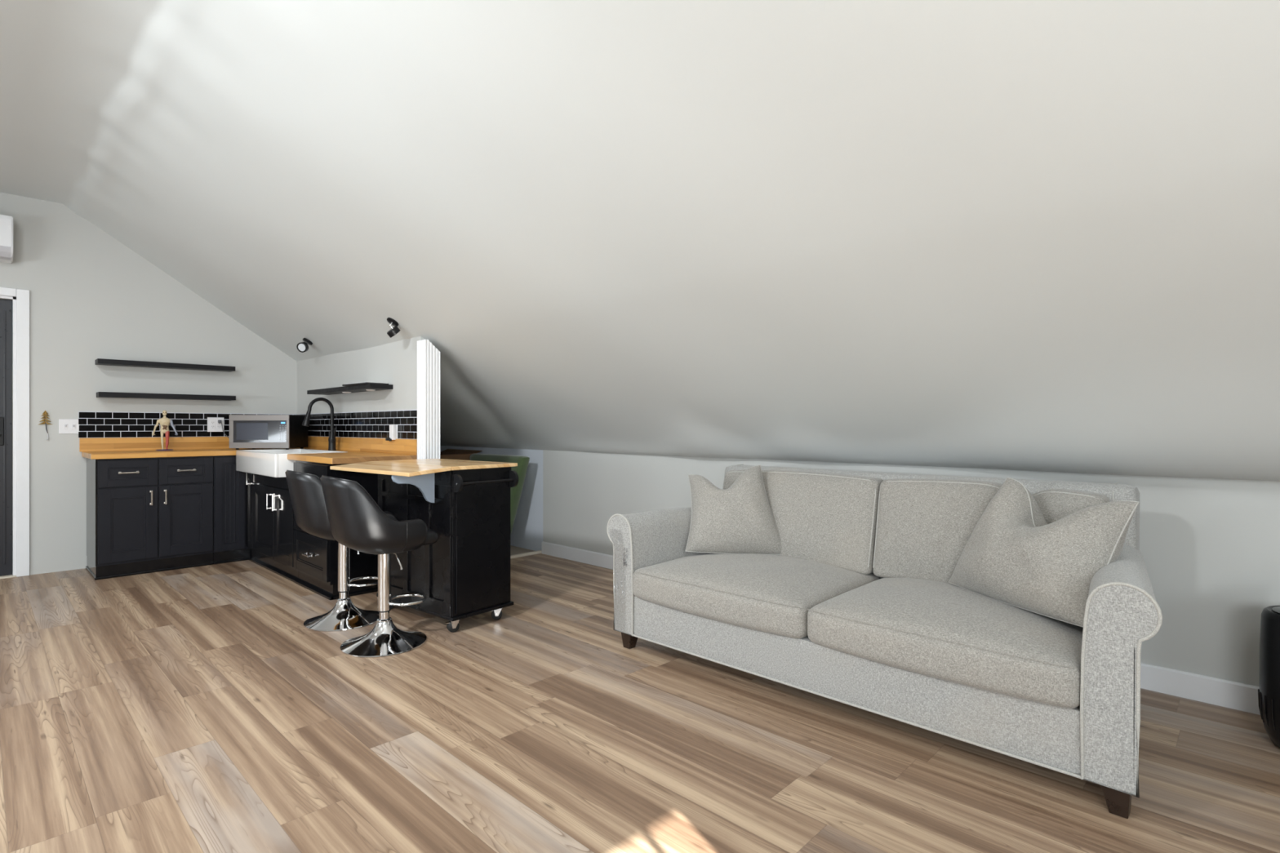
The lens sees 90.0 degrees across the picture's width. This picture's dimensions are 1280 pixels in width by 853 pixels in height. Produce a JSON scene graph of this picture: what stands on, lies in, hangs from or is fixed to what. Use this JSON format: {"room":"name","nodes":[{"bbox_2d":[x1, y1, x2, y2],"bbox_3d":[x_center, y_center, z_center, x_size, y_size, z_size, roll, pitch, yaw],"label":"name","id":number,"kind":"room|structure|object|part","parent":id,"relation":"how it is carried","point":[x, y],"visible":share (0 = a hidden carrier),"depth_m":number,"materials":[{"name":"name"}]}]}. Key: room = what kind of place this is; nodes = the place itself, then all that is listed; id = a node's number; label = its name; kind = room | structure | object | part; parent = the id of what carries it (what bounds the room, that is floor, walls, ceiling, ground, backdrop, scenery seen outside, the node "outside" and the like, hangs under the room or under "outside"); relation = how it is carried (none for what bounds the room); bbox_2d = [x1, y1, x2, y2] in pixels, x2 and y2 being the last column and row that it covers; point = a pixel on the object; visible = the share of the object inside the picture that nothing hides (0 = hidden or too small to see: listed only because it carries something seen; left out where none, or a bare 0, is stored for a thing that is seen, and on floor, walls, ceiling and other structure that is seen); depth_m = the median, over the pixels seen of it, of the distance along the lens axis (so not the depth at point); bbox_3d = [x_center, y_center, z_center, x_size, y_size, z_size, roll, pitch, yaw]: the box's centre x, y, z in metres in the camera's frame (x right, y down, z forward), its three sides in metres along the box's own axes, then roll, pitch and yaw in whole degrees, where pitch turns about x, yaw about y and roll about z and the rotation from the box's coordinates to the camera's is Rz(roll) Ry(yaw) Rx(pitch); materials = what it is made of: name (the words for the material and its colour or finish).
{"room":"studio apartment","nodes":[
{"label":"studio apartment","id":0,"kind":"room"},
{"bbox_2d":[0,191,297,575],"bbox_3d":[-4.829,-0.318,4.674,0.120,2.875,6.925,0,0,44],"label":"wall","id":1,"kind":"structure","parent":0,"point":[92,297],"depth_m":5.09,"materials":[{"name":"grey paint"}]},
{"bbox_2d":[0,214,13,263],"bbox_3d":[-4.870,-1.365,4.394,0.208,0.310,0.805,0,0,44],"label":"air conditioner","id":2,"kind":"object","parent":1,"relation":"attached to","point":[6,221],"visible":1,"depth_m":4.59,"materials":[{"name":"white plastic"}]},
{"bbox_3d":[-4.796,-1.390,4.324,0.002,0.190,0.786,0,0,44],"label":"panel","id":3,"kind":"part","parent":2,"relation":"part of","materials":[{"name":"white plastic"}]},
{"bbox_2d":[0,287,29,578],"bbox_3d":[-4.998,0.048,4.478,0.148,2.145,1.051,0,0,44],"label":"door","id":4,"kind":"structure","parent":1,"relation":"in","point":[14,303],"depth_m":4.77,"materials":[{"name":"white paint"}]},
{"bbox_3d":[-4.738,0.035,4.686,0.063,0.210,0.115,0,0,44],"label":"handle","id":5,"kind":"part","parent":4,"relation":"part of","materials":[{"name":"black metal"}]},
{"bbox_3d":[-5.001,1.114,4.480,0.140,0.012,0.907,0,0,44],"label":"sill","id":6,"kind":"part","parent":4,"relation":"part of","materials":[{"name":"beige wood"}]},
{"bbox_2d":[39,410,51,439],"bbox_3d":[-4.531,-0.010,4.876,0.016,0.228,0.086,0,0,44],"label":"wall ornament","id":7,"kind":"object","parent":1,"relation":"attached to","point":[45,413],"visible":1,"depth_m":4.88,"materials":[{"name":"gold metal"}]},
{"bbox_2d":[58,418,79,434],"bbox_3d":[-4.438,0.000,4.979,0.018,0.114,0.124,0,0,44],"label":"light switch","id":8,"kind":"object","parent":1,"relation":"attached to","point":[65,426],"visible":1,"depth_m":4.97,"materials":[{"name":"white plastic"}]},
{"bbox_2d":[94,358,235,372],"bbox_3d":[-3.957,-0.511,5.376,0.160,0.038,0.934,0,0,44],"label":"floating shelf","id":9,"kind":"object","parent":1,"relation":"attached to","point":[99,361],"visible":1,"depth_m":5.29,"materials":[{"name":"black wood"}]},
{"bbox_2d":[96,391,235,400],"bbox_3d":[-3.953,-0.252,5.380,0.160,0.039,0.932,0,0,44],"label":"floating shelf","id":10,"kind":"object","parent":1,"relation":"attached to","point":[99,394],"visible":1,"depth_m":5.30,"materials":[{"name":"black wood"}]},
{"bbox_2d":[78,411,296,438],"bbox_3d":[-3.857,-0.015,5.589,0.008,0.209,1.580,0,0,44],"label":"tile backsplash","id":11,"kind":"structure","parent":1,"relation":"attached to","point":[92,424],"depth_m":5.31,"materials":[{"name":"tile"}]},
{"bbox_2d":[207,417,223,431],"bbox_3d":[-3.761,-0.017,5.674,0.010,0.128,0.126,0,0,44],"label":"wall outlet","id":12,"kind":"object","parent":11,"relation":"attached to","point":[213,425],"visible":1,"depth_m":5.67,"materials":[{"name":"white plastic"}]},
{"bbox_2d":[210,420,214,428],"bbox_3d":[-3.775,-0.017,5.656,0.004,0.068,0.034,0,0,44],"label":"receptacle","id":13,"kind":"object","parent":12,"relation":"attached to","point":[212,422],"depth_m":5.65,"materials":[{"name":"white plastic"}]},
{"bbox_2d":[216,420,221,428],"bbox_3d":[-3.743,-0.017,5.689,0.004,0.068,0.034,0,0,44],"label":"receptacle","id":14,"kind":"object","parent":12,"relation":"attached to","point":[218,424],"depth_m":5.68,"materials":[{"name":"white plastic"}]},
{"bbox_2d":[217,419,229,438],"bbox_3d":[-3.635,0.050,5.719,0.235,0.216,0.041,0,0,-24],"label":"power cord","id":15,"kind":"object","parent":11,"relation":"attached to","point":[219,420],"visible":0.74,"depth_m":5.67,"materials":[{"name":"white plastic"}]},
{"bbox_2d":[297,336,424,413],"bbox_3d":[-2.390,0.244,5.333,2.475,1.752,0.071,0,0,44],"label":"wall","id":16,"kind":"structure","parent":0,"point":[394,363],"depth_m":5.09,"materials":[{"name":"grey paint"}]},
{"bbox_2d":[306,383,392,395],"bbox_3d":[-2.345,-0.289,5.120,1.266,0.042,0.172,0,0,44],"label":"floating shelf","id":17,"kind":"object","parent":16,"relation":"attached to","point":[367,387],"visible":1,"depth_m":4.93,"materials":[{"name":"black wood"}]},
{"bbox_2d":[342,382,388,386],"bbox_3d":[-2.080,-0.318,4.843,0.380,0.016,0.175,0,0,41],"label":"picture frame","id":18,"kind":"object","parent":17,"relation":"on","point":[360,383],"visible":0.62,"depth_m":4.75,"materials":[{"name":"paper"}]},
{"bbox_2d":[296,409,417,439],"bbox_3d":[-2.416,-0.015,5.303,2.460,0.209,0.008,0,0,44],"label":"tile backsplash","id":19,"kind":"structure","parent":16,"relation":"attached to","point":[369,424],"depth_m":5.05,"materials":[{"name":"tile"}]},
{"bbox_2d":[385,424,397,441],"bbox_3d":[-1.814,0.046,4.672,0.072,0.121,0.062,0,0,44],"label":"wall outlet","id":20,"kind":"object","parent":19,"relation":"attached to","point":[393,428],"visible":1,"depth_m":4.66,"materials":[{"name":"white plastic"}]},
{"bbox_3d":[-1.795,0.045,4.692,0.072,0.118,0.007,0,0,44],"label":"plate","id":21,"kind":"part","parent":20,"relation":"part of","materials":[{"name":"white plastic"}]},
{"bbox_2d":[417,339,439,459],"bbox_3d":[-1.461,0.264,4.425,0.123,1.712,0.108,0,0,44],"label":"trim","id":22,"kind":"structure","parent":16,"relation":"attached to","point":[428,356],"depth_m":4.39,"materials":[{"name":"white paint"}]},
{"bbox_2d":[0,0,1279,480],"bbox_3d":[-0.733,-0.758,0.724,11.260,1.933,6.925,0,0,44],"label":"ceiling","id":23,"kind":"structure","parent":0,"point":[1031,235],"depth_m":2.42,"materials":[{"name":"grey paint"}]},
{"bbox_2d":[296,337,312,352],"bbox_3d":[-2.866,-0.695,5.483,0.090,0.129,0.124,0,0,13],"label":"ceiling spotlight","id":24,"kind":"object","parent":23,"relation":"attached to","point":[302,347],"visible":1,"depth_m":5.44,"materials":[{"name":"black metal"}]},
{"bbox_3d":[-2.858,-0.730,5.504,0.084,0.057,0.077,0,0,44],"label":"mounting plate","id":25,"kind":"part","parent":24,"relation":"part of","materials":[{"name":"black metal"}]},
{"bbox_2d":[386,317,400,337],"bbox_3d":[-1.698,-0.680,4.411,0.090,0.140,0.086,0,0,44],"label":"ceiling spotlight","id":26,"kind":"object","parent":23,"relation":"attached to","point":[393,331],"visible":1,"depth_m":4.38,"materials":[{"name":"black metal"}]},
{"bbox_3d":[-1.703,-0.721,4.410,0.084,0.057,0.077,0,0,44],"label":"mounting plate","id":27,"kind":"part","parent":26,"relation":"part of","materials":[{"name":"black metal"}]},
{"bbox_2d":[0,545,1279,852],"bbox_3d":[-0.733,1.142,0.724,11.260,0.056,6.925,0,0,44],"label":"floor","id":28,"kind":"structure","parent":0,"point":[196,709],"depth_m":2.22,"materials":[{"name":"brown wood"}]},
{"bbox_2d":[85,456,213,580],"bbox_3d":[-3.904,0.679,5.108,0.604,0.882,0.737,0,0,44],"label":"base cabinet","id":29,"kind":"object","parent":28,"relation":"on","point":[144,515],"visible":1,"depth_m":4.88,"materials":[{"name":"black wood"}]},
{"bbox_3d":[-4.169,0.629,4.864,0.562,0.782,0.009,0,0,44],"label":"panel","id":30,"kind":"part","parent":29,"relation":"part of","materials":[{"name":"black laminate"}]},
{"bbox_3d":[-3.834,0.350,4.799,0.018,0.196,0.350,0,0,44],"label":"drawer","id":31,"kind":"part","parent":29,"relation":"part of","materials":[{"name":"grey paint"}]},
{"bbox_3d":[-3.834,0.733,4.799,0.018,0.545,0.350,0,0,44],"label":"door","id":32,"kind":"part","parent":29,"relation":"part of","materials":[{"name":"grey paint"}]},
{"bbox_3d":[-3.819,0.345,4.785,0.030,0.018,0.121,0,0,44],"label":"handle","id":33,"kind":"part","parent":29,"relation":"part of","materials":[{"name":"silver metal"}]},
{"bbox_3d":[-3.724,0.544,4.881,0.030,0.111,0.018,0,0,44],"label":"handle","id":34,"kind":"part","parent":29,"relation":"part of","materials":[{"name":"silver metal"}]},
{"bbox_3d":[-3.663,0.544,4.944,0.030,0.111,0.018,0,0,44],"label":"handle","id":35,"kind":"part","parent":29,"relation":"part of","materials":[{"name":"silver metal"}]},
{"bbox_3d":[-3.585,0.350,5.057,0.018,0.196,0.352,0,0,44],"label":"drawer","id":36,"kind":"part","parent":29,"relation":"part of","materials":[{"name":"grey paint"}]},
{"bbox_3d":[-3.585,0.733,5.057,0.018,0.545,0.352,0,0,44],"label":"door","id":37,"kind":"part","parent":29,"relation":"part of","materials":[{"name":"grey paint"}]},
{"bbox_3d":[-3.570,0.345,5.044,0.030,0.018,0.121,0,0,44],"label":"handle","id":38,"kind":"part","parent":29,"relation":"part of","materials":[{"name":"silver metal"}]},
{"bbox_2d":[79,435,417,464],"bbox_3d":[-2.965,0.164,4.738,2.472,0.148,1.582,0,0,44],"label":"countertop","id":39,"kind":"structure","parent":29,"relation":"on","point":[359,450],"depth_m":5.08,"materials":[{"name":"brown wood"}]},
{"bbox_2d":[151,409,177,450],"bbox_3d":[-3.947,0.031,5.324,0.138,0.335,0.125,0,0,2],"label":"figurine","id":40,"kind":"object","parent":39,"relation":"on","point":[164,422],"visible":1,"depth_m":5.32,"materials":[{"name":"beige plastic"}]},
{"bbox_3d":[-3.999,0.005,5.288,0.020,0.122,0.056,0,0,39],"label":"arm","id":41,"kind":"part","parent":40,"relation":"part of","materials":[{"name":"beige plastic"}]},
{"bbox_3d":[-3.968,0.118,5.313,0.022,0.150,0.028,0,0,-37],"label":"leg","id":42,"kind":"part","parent":40,"relation":"part of","materials":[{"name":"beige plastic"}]},
{"bbox_3d":[-3.941,0.116,5.336,0.030,0.153,0.032,0,0,-37],"label":"leg","id":43,"kind":"part","parent":40,"relation":"part of","materials":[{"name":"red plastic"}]},
{"bbox_3d":[-3.907,0.004,5.359,0.062,0.121,0.024,0,0,-27],"label":"arm","id":44,"kind":"part","parent":40,"relation":"part of","materials":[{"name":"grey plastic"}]},
{"bbox_2d":[229,414,307,449],"bbox_3d":[-3.245,0.049,5.612,0.510,0.298,0.325,0,0,0],"label":"microwave","id":45,"kind":"object","parent":39,"relation":"on","point":[246,431],"visible":1,"depth_m":5.45,"materials":[{"name":"metal"}]},
{"bbox_3d":[-3.239,0.043,5.458,0.453,0.186,0.010,0,0,0],"label":"door","id":46,"kind":"part","parent":45,"relation":"part of","materials":[{"name":"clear glass"}]},
{"bbox_2d":[235,448,347,477],"bbox_3d":[-2.776,0.280,5.080,0.990,0.171,0.510,0,0,44],"label":"farmhouse sink","id":47,"kind":"object","parent":39,"relation":"in","point":[273,463],"visible":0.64,"depth_m":4.82,"materials":[{"name":"white ceramic"}]},
{"bbox_2d":[302,397,336,450],"bbox_3d":[-2.611,-0.020,5.234,0.117,0.436,0.263,0,0,44],"label":"faucet","id":48,"kind":"object","parent":39,"relation":"on","point":[331,440],"visible":1,"depth_m":5.29,"materials":[{"name":"black metal"}]},
{"bbox_3d":[-2.625,-0.085,5.259,0.027,0.306,0.210,0,0,44],"label":"spout","id":49,"kind":"part","parent":48,"relation":"part of","materials":[{"name":"black metal"}]},
{"bbox_3d":[-2.527,0.069,5.285,0.024,0.113,0.066,0,0,-37],"label":"lever","id":50,"kind":"part","parent":48,"relation":"part of","materials":[{"name":"black metal"}]},
{"bbox_2d":[213,455,251,564],"bbox_3d":[-3.378,0.679,5.673,0.576,0.882,0.802,0,0,44],"label":"base cabinet","id":51,"kind":"object","parent":28,"relation":"on","point":[229,486],"visible":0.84,"depth_m":5.27,"materials":[{"name":"black wood"}]},
{"bbox_3d":[-3.377,0.632,5.273,0.018,0.765,0.213,0,0,44],"label":"door","id":52,"kind":"part","parent":51,"relation":"part of","materials":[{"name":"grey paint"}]},
{"bbox_2d":[245,472,298,582],"bbox_3d":[-2.700,0.740,5.160,1.145,0.761,0.601,0,0,44],"label":"base cabinet","id":53,"kind":"object","parent":28,"relation":"on","point":[269,509],"visible":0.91,"depth_m":4.91,"materials":[{"name":"black laminate"}]},
{"bbox_3d":[-3.229,0.419,5.273,0.018,0.121,0.030,0,0,44],"label":"handle","id":54,"kind":"part","parent":53,"relation":"part of","materials":[{"name":"silver metal"}]},
{"bbox_3d":[-3.225,0.695,5.299,0.170,0.620,0.018,0,0,44],"label":"pull out door","id":55,"kind":"part","parent":53,"relation":"part of","materials":[{"name":"black laminate"}]},
{"bbox_3d":[-2.968,0.735,5.052,0.523,0.540,0.018,0,0,44],"label":"door","id":56,"kind":"part","parent":53,"relation":"part of","materials":[{"name":"black laminate"}]},
{"bbox_3d":[-2.848,0.575,4.905,0.018,0.121,0.030,0,0,44],"label":"handle","id":57,"kind":"part","parent":53,"relation":"part of","materials":[{"name":"silver metal"}]},
{"bbox_3d":[-2.815,0.417,4.905,0.948,0.075,0.016,0,0,44],"label":"rail","id":58,"kind":"part","parent":53,"relation":"part of","materials":[{"name":"black laminate"}]},
{"bbox_3d":[-2.754,0.575,4.815,0.018,0.121,0.030,0,0,44],"label":"handle","id":59,"kind":"part","parent":53,"relation":"part of","materials":[{"name":"silver metal"}]},
{"bbox_3d":[-2.624,0.735,4.720,0.417,0.540,0.018,0,0,44],"label":"door","id":60,"kind":"part","parent":53,"relation":"part of","materials":[{"name":"black laminate"}]},
{"bbox_2d":[284,470,379,631],"bbox_3d":[-1.732,0.680,3.679,0.538,0.880,0.443,0,0,-43],"label":"bar stool","id":61,"kind":"object","parent":28,"relation":"on","point":[305,490],"visible":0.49,"depth_m":3.53,"materials":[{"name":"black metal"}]},
{"bbox_2d":[293,460,377,599],"bbox_3d":[-2.050,0.680,4.533,0.655,0.880,0.601,0,0,44],"label":"base cabinet","id":62,"kind":"object","parent":28,"relation":"on","point":[315,558],"visible":0.36,"depth_m":4.28,"materials":[{"name":"black laminate"}]},
{"bbox_3d":[-2.237,0.593,4.347,0.625,0.265,0.018,0,0,44],"label":"drawer","id":63,"kind":"part","parent":62,"relation":"part of","materials":[{"name":"black laminate"}]},
{"bbox_3d":[-2.254,0.870,4.332,0.111,0.018,0.030,0,0,44],"label":"handle","id":64,"kind":"part","parent":62,"relation":"part of","materials":[{"name":"silver metal"}]},
{"bbox_3d":[-2.237,0.352,4.347,0.625,0.195,0.018,0,0,44],"label":"drawer","id":65,"kind":"part","parent":62,"relation":"part of","materials":[{"name":"black laminate"}]},
{"bbox_3d":[-2.237,0.870,4.347,0.625,0.270,0.018,0,0,44],"label":"drawer","id":66,"kind":"part","parent":62,"relation":"part of","materials":[{"name":"black laminate"}]},
{"bbox_2d":[287,448,417,464],"bbox_3d":[-2.409,0.218,4.890,1.874,0.040,0.589,0,0,44],"label":"countertop","id":67,"kind":"structure","parent":62,"relation":"on","point":[324,458],"depth_m":4.44,"materials":[{"name":"brown wood"}]},
{"bbox_2d":[320,475,438,657],"bbox_3d":[-1.341,0.680,3.286,0.538,0.880,0.443,0,0,-43],"label":"bar stool","id":68,"kind":"object","parent":28,"relation":"on","point":[356,521],"visible":1,"depth_m":3.14,"materials":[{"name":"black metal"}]},
{"bbox_3d":[-1.246,0.684,3.271,0.084,0.091,0.014,0,0,21],"label":"height lever","id":69,"kind":"part","parent":68,"relation":"part of","materials":[{"name":"silver metal"}]},
{"bbox_2d":[329,458,518,632],"bbox_3d":[-1.251,0.667,3.736,0.892,0.906,0.697,0,0,39],"label":"kitchen cart","id":70,"kind":"object","parent":28,"relation":"on","point":[465,573],"visible":0.88,"depth_m":3.56,"materials":[{"name":"black paint"}]},
{"bbox_3d":[-1.306,0.631,3.674,0.757,0.782,0.012,0,0,39],"label":"panel","id":71,"kind":"part","parent":70,"relation":"part of","materials":[{"name":"black paint"}]},
{"bbox_3d":[-1.177,1.034,3.834,0.796,0.020,0.419,0,0,39],"label":"board","id":72,"kind":"part","parent":70,"relation":"part of","materials":[{"name":"black paint"}]},
{"bbox_3d":[-0.878,0.623,3.585,0.010,0.774,0.395,0,0,39],"label":"panel","id":73,"kind":"part","parent":70,"relation":"part of","materials":[{"name":"black paint"}]},
{"bbox_2d":[440,448,482,460],"bbox_3d":[-1.967,0.674,6.287,0.660,0.879,0.540,0,0,44],"label":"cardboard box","id":74,"kind":"object","parent":28,"relation":"on","point":[449,454],"visible":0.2,"depth_m":6.15,"materials":[{"name":"brown cardboard"}]},
{"bbox_2d":[469,453,529,535],"bbox_3d":[-1.451,0.688,5.612,0.850,0.866,0.586,0,0,44],"label":"chair","id":75,"kind":"object","parent":28,"relation":"on","point":[522,461],"visible":0.16,"depth_m":5.53,"materials":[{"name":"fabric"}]},
{"bbox_2d":[606,464,1162,818],"bbox_3d":[0.941,0.672,2.841,2.218,0.897,0.968,0,0,44],"label":"sofa","id":76,"kind":"object","parent":28,"relation":"on","point":[858,606],"visible":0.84,"depth_m":2.46,"materials":[{"name":"grey fabric"}]},
{"bbox_3d":[-0.102,0.739,3.222,0.179,0.587,0.002,0,0,44],"label":"panel","id":77,"kind":"part","parent":76,"relation":"part of","materials":[{"name":"grey fabric"}]},
{"bbox_3d":[-0.048,1.074,3.242,0.071,0.092,0.071,0,0,44],"label":"leg","id":78,"kind":"part","parent":76,"relation":"part of","materials":[{"name":"brown wood"}]},
{"bbox_3d":[0.253,0.738,3.500,0.924,0.589,0.177,0,0,-38],"label":"arm","id":79,"kind":"part","parent":76,"relation":"part of","materials":[{"name":"grey fabric"}]},
{"bbox_2d":[684,464,781,555],"bbox_3d":[0.511,0.433,3.372,0.552,0.459,0.260,0,0,13],"label":"throw pillow","id":80,"kind":"object","parent":76,"relation":"on","point":[739,518],"visible":0.97,"depth_m":3.28,"materials":[{"name":"grey fabric"}]},
{"bbox_2d":[632,552,879,639],"bbox_3d":[0.548,0.749,3.086,0.948,0.202,0.776,0,0,44],"label":"seat cushion","id":81,"kind":"object","parent":76,"relation":"on","point":[767,596],"depth_m":2.86,"materials":[{"name":"grey fabric"}]},
{"bbox_2d":[723,469,883,574],"bbox_3d":[0.803,0.466,3.342,0.897,0.459,0.242,0,0,44],"label":"cushion","id":82,"kind":"object","parent":76,"relation":"on","point":[824,517],"depth_m":3.14,"materials":[{"name":"grey fabric"}]},
{"bbox_3d":[0.935,0.933,2.835,1.854,0.197,0.880,0,0,44],"label":"rail","id":83,"kind":"part","parent":76,"relation":"part of","materials":[{"name":"grey fabric"}]},
{"bbox_3d":[1.209,0.624,3.119,1.934,0.793,0.194,0,0,44],"label":"backrest","id":84,"kind":"part","parent":76,"relation":"part of","materials":[{"name":"grey fabric"}]},
{"bbox_2d":[807,577,1083,708],"bbox_3d":[1.216,0.749,2.442,0.896,0.201,0.776,0,0,44],"label":"seat cushion","id":85,"kind":"object","parent":76,"relation":"on","point":[936,630],"depth_m":2.18,"materials":[{"name":"grey fabric"}]},
{"bbox_2d":[873,478,1109,582],"bbox_3d":[1.448,0.466,2.723,0.877,0.459,0.238,0,0,44],"label":"cushion","id":86,"kind":"object","parent":76,"relation":"on","point":[922,527],"depth_m":2.77,"materials":[{"name":"grey fabric"}]},
{"bbox_2d":[948,477,1139,626],"bbox_3d":[1.426,0.427,2.380,0.320,0.452,0.640,0,0,-24],"label":"throw pillow","id":87,"kind":"object","parent":76,"relation":"on","point":[1011,556],"visible":0.95,"depth_m":2.21,"materials":[{"name":"grey fabric"}]},
{"bbox_3d":[1.384,1.074,1.860,0.071,0.092,0.071,0,0,44],"label":"leg","id":88,"kind":"part","parent":76,"relation":"part of","materials":[{"name":"brown wood"}]},
{"bbox_3d":[1.359,0.739,1.813,0.179,0.587,0.002,0,0,44],"label":"panel","id":89,"kind":"part","parent":76,"relation":"part of","materials":[{"name":"grey fabric"}]},
{"bbox_3d":[1.624,0.738,2.178,0.178,0.589,0.924,0,0,36],"label":"arm","id":90,"kind":"part","parent":76,"relation":"part of","materials":[{"name":"grey fabric"}]},
{"bbox_2d":[1257,605,1279,747],"bbox_3d":[2.309,0.881,2.198,0.268,0.477,0.266,0,0,-25],"label":"air purifier","id":91,"kind":"object","parent":28,"relation":"on","point":[1268,692],"visible":1,"depth_m":2.22,"materials":[{"name":"black plastic"}]},
{"bbox_3d":[2.309,0.648,2.198,0.196,0.010,0.196,0,0,44],"label":"control panel","id":92,"kind":"part","parent":91,"relation":"part of","materials":[{"name":"grey plastic"}]},
{"bbox_2d":[440,445,1279,686],"bbox_3d":[1.706,0.655,3.252,11.260,0.930,0.100,0,0,44],"label":"wall","id":93,"kind":"structure","parent":0,"point":[1210,548],"depth_m":2.70,"materials":[{"name":"grey paint"}]},
{"bbox_2d":[510,550,542,559],"bbox_3d":[-1.299,1.109,5.229,0.040,0.022,1.225,0,0,44],"label":"trim","id":94,"kind":"structure","parent":93,"relation":"attached to","point":[538,552],"depth_m":5.53,"materials":[{"name":"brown wood"}]},
{"bbox_2d":[542,541,1260,715],"bbox_3d":[2.428,1.067,2.475,9.140,0.105,0.016,0,0,44],"label":"baseboard","id":95,"kind":"structure","parent":93,"relation":"attached to","point":[1240,696],"depth_m":2.64,"materials":[{"name":"white paint"}]}
]}

